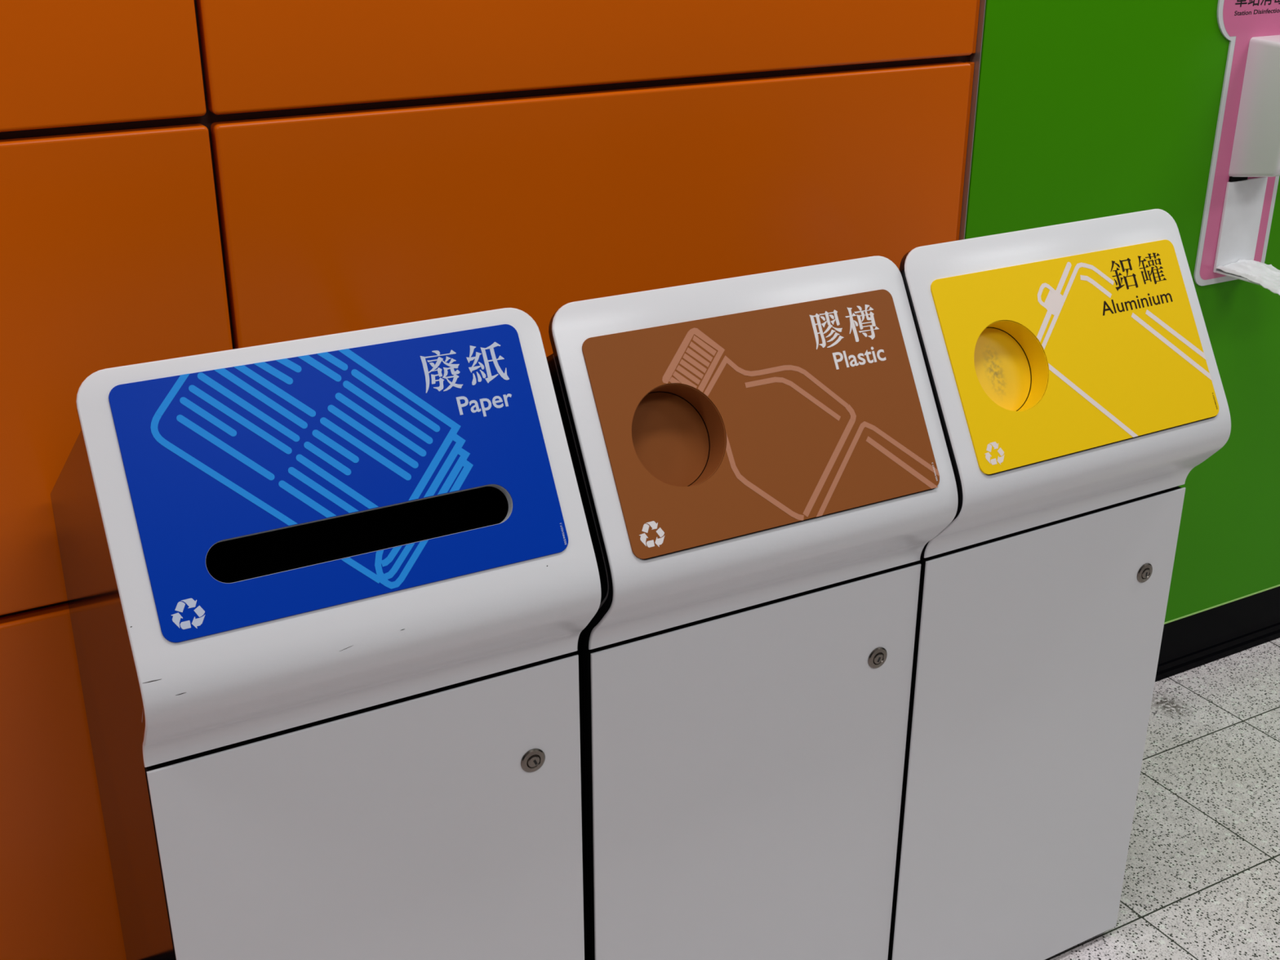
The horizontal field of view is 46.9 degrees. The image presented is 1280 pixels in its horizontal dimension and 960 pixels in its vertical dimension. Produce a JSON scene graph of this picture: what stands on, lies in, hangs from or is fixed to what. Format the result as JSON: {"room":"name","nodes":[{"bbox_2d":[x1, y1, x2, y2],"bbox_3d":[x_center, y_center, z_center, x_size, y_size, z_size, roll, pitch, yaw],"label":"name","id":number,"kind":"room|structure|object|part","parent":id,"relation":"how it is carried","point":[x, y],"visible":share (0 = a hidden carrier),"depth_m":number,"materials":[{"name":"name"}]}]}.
{"room":"subway station","nodes":[
{"label":"subway station","id":0,"kind":"room"},
{"bbox_2d":[0,0,1279,959],"bbox_3d":[0.272,-0.820,2.025,12.000,3.000,0.060,-12,26,-27],"label":"wall","id":1,"kind":"structure","parent":0,"point":[179,178],"depth_m":1.90,"materials":[{"name":"orange metal"}]},
{"bbox_3d":[-0.997,0.473,1.778,1.135,0.549,0.022,-12,26,-27],"label":"cladding panel","id":2,"kind":"part","parent":1,"relation":"part of","materials":[{"name":"orange metal"}]},
{"bbox_3d":[-0.995,-0.567,1.334,1.135,0.555,0.022,-12,26,-27],"label":"cladding panel","id":3,"kind":"part","parent":1,"relation":"part of","materials":[{"name":"orange metal"}]},
{"bbox_3d":[-0.996,-0.046,1.556,1.135,0.556,0.022,-12,26,-27],"label":"cladding panel","id":4,"kind":"part","parent":1,"relation":"part of","materials":[{"name":"orange metal"}]},
{"bbox_3d":[0.000,-0.785,1.850,1.133,0.555,0.022,-12,26,-27],"label":"cladding panel","id":5,"kind":"part","parent":1,"relation":"part of","materials":[{"name":"orange metal"}]},
{"bbox_3d":[-0.002,-0.265,2.072,1.133,0.556,0.022,-12,26,-27],"label":"cladding panel","id":6,"kind":"part","parent":1,"relation":"part of","materials":[{"name":"orange metal"}]},
{"bbox_3d":[3.009,-1.467,3.402,5.738,2.860,0.022,-12,26,-27],"label":"green panel","id":7,"kind":"part","parent":1,"relation":"part of","materials":[{"name":"ceramic"}]},
{"bbox_2d":[1155,586,1279,681],"bbox_3d":[0.280,0.508,2.571,12.000,0.126,0.030,-12,26,-27],"label":"baseboard","id":8,"kind":"structure","parent":1,"relation":"attached to","point":[1194,641],"depth_m":3.03,"materials":[{"name":"black"}]},
{"bbox_2d":[1164,584,1279,624],"bbox_3d":[3.006,-0.151,3.964,5.738,0.003,0.024,-12,26,-27],"label":"trim","id":9,"kind":"structure","parent":1,"relation":"attached to","point":[1277,585],"depth_m":3.00,"materials":[{"name":"green"}]},
{"bbox_2d":[1193,0,1279,285],"bbox_3d":[1.062,-0.652,2.542,0.266,0.636,0.004,-12,26,-27],"label":"notice board","id":10,"kind":"object","parent":1,"relation":"attached to","point":[1238,21],"visible":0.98,"depth_m":2.53,"materials":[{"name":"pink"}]},
{"bbox_2d":[1213,177,1279,295],"bbox_3d":[1.104,-0.424,2.567,0.114,0.169,0.153,-12,26,-27],"label":"drip tray","id":11,"kind":"object","parent":10,"relation":"attached to","point":[1243,202],"visible":1,"depth_m":2.61,"materials":[{"name":"white plastic"}]},
{"bbox_2d":[1215,270,1261,285],"bbox_3d":[1.097,-0.360,2.605,0.098,0.004,0.118,-12,26,-27],"label":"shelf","id":12,"kind":"object","parent":11,"relation":"attached to","point":[1251,276],"depth_m":2.59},
{"bbox_3d":[1.067,-0.454,2.624,0.099,0.161,0.005,-12,26,-27],"label":"plate","id":13,"kind":"part","parent":11,"relation":"part of","materials":[{"name":"white plastic"}]},
{"bbox_2d":[1228,35,1279,182],"bbox_3d":[1.095,-0.623,2.506,0.104,0.243,0.106,-12,26,-27],"label":"soap dispenser","id":14,"kind":"object","parent":10,"relation":"attached to","point":[1255,152],"visible":1,"depth_m":2.49,"materials":[{"name":"white plastic"}]},
{"bbox_2d":[1044,637,1279,959],"bbox_3d":[1.741,1.612,0.223,12.000,0.050,6.060,-12,26,-27],"label":"floor","id":15,"kind":"structure","parent":0,"point":[1202,878],"depth_m":2.54,"materials":[{"name":"stone"}]},
{"bbox_2d":[49,307,600,959],"bbox_3d":[-0.368,0.332,1.722,0.453,1.114,0.545,-12,26,-26],"label":"recycling bin","id":16,"kind":"object","parent":15,"relation":"on","point":[331,597],"visible":1,"depth_m":1.45,"materials":[{"name":"white metal"}]},
{"bbox_3d":[-0.565,0.387,1.637,0.006,1.055,0.531,-12,26,-26],"label":"panel","id":17,"kind":"part","parent":16,"relation":"part of","materials":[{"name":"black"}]},
{"bbox_3d":[-0.271,0.054,1.414,0.450,0.360,0.147,-12,26,-26],"label":"lid","id":18,"kind":"part","parent":16,"relation":"part of","materials":[{"name":"blue plastic"}]},
{"bbox_3d":[-0.272,-0.006,1.391,0.397,0.205,0.119,-12,26,-26],"label":"label panel","id":19,"kind":"part","parent":16,"relation":"part of","materials":[{"name":"blue plastic"}]},
{"bbox_3d":[-0.262,0.568,1.618,0.451,0.739,0.003,-12,26,-26],"label":"door","id":20,"kind":"part","parent":16,"relation":"part of","materials":[{"name":"grey metal"}]},
{"bbox_2d":[546,255,958,959],"bbox_3d":[0.039,0.245,1.935,0.450,1.109,0.545,-12,26,-26],"label":"recycling bin","id":21,"kind":"object","parent":15,"relation":"on","point":[762,467],"visible":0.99,"depth_m":1.67,"materials":[{"name":"white"}]},
{"bbox_3d":[-0.156,0.302,1.850,0.004,1.055,0.531,-12,26,-26],"label":"panel","id":22,"kind":"part","parent":21,"relation":"part of","materials":[{"name":"black"}]},
{"bbox_3d":[-0.092,0.275,2.204,0.426,0.826,0.003,-12,26,-26],"label":"panel","id":23,"kind":"part","parent":21,"relation":"part of","materials":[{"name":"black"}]},
{"bbox_3d":[0.227,0.219,2.046,0.005,1.055,0.531,-13,26,-27],"label":"panel","id":24,"kind":"part","parent":21,"relation":"part of","materials":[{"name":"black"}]},
{"bbox_3d":[0.135,-0.031,1.627,0.450,0.360,0.147,-12,26,-26],"label":"lid","id":25,"kind":"part","parent":21,"relation":"part of","materials":[{"name":"brown plastic"}]},
{"bbox_3d":[0.143,0.483,1.831,0.450,0.739,0.003,-12,26,-27],"label":"door","id":26,"kind":"part","parent":21,"relation":"part of","materials":[{"name":"grey metal"}]},
{"bbox_3d":[0.141,-0.069,1.603,0.400,0.205,0.119,-12,26,-26],"label":"label panel","id":27,"kind":"part","parent":21,"relation":"part of","materials":[{"name":"brown plastic"}]},
{"bbox_2d":[887,208,1231,959],"bbox_3d":[0.432,0.158,2.132,0.450,1.115,0.545,-13,26,-27],"label":"recycling bin","id":28,"kind":"object","parent":15,"relation":"on","point":[1075,380],"visible":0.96,"depth_m":1.89,"materials":[{"name":"white metal"}]},
{"bbox_3d":[0.618,0.128,2.245,0.006,1.055,0.531,-13,26,-28],"label":"panel","id":29,"kind":"part","parent":28,"relation":"part of","materials":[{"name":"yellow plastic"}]},
{"bbox_3d":[0.540,0.394,2.029,0.449,0.738,0.003,-13,26,-27],"label":"door","id":30,"kind":"part","parent":28,"relation":"part of","materials":[{"name":"grey metal"}]},
{"bbox_3d":[0.531,-0.121,1.825,0.450,0.360,0.147,-13,26,-27],"label":"lid","id":31,"kind":"part","parent":28,"relation":"part of","materials":[{"name":"yellow plastic"}]},
{"bbox_3d":[0.539,-0.157,1.802,0.402,0.204,0.119,-13,26,-27],"label":"label panel","id":32,"kind":"part","parent":28,"relation":"part of","materials":[{"name":"yellow plastic"}]}
]}

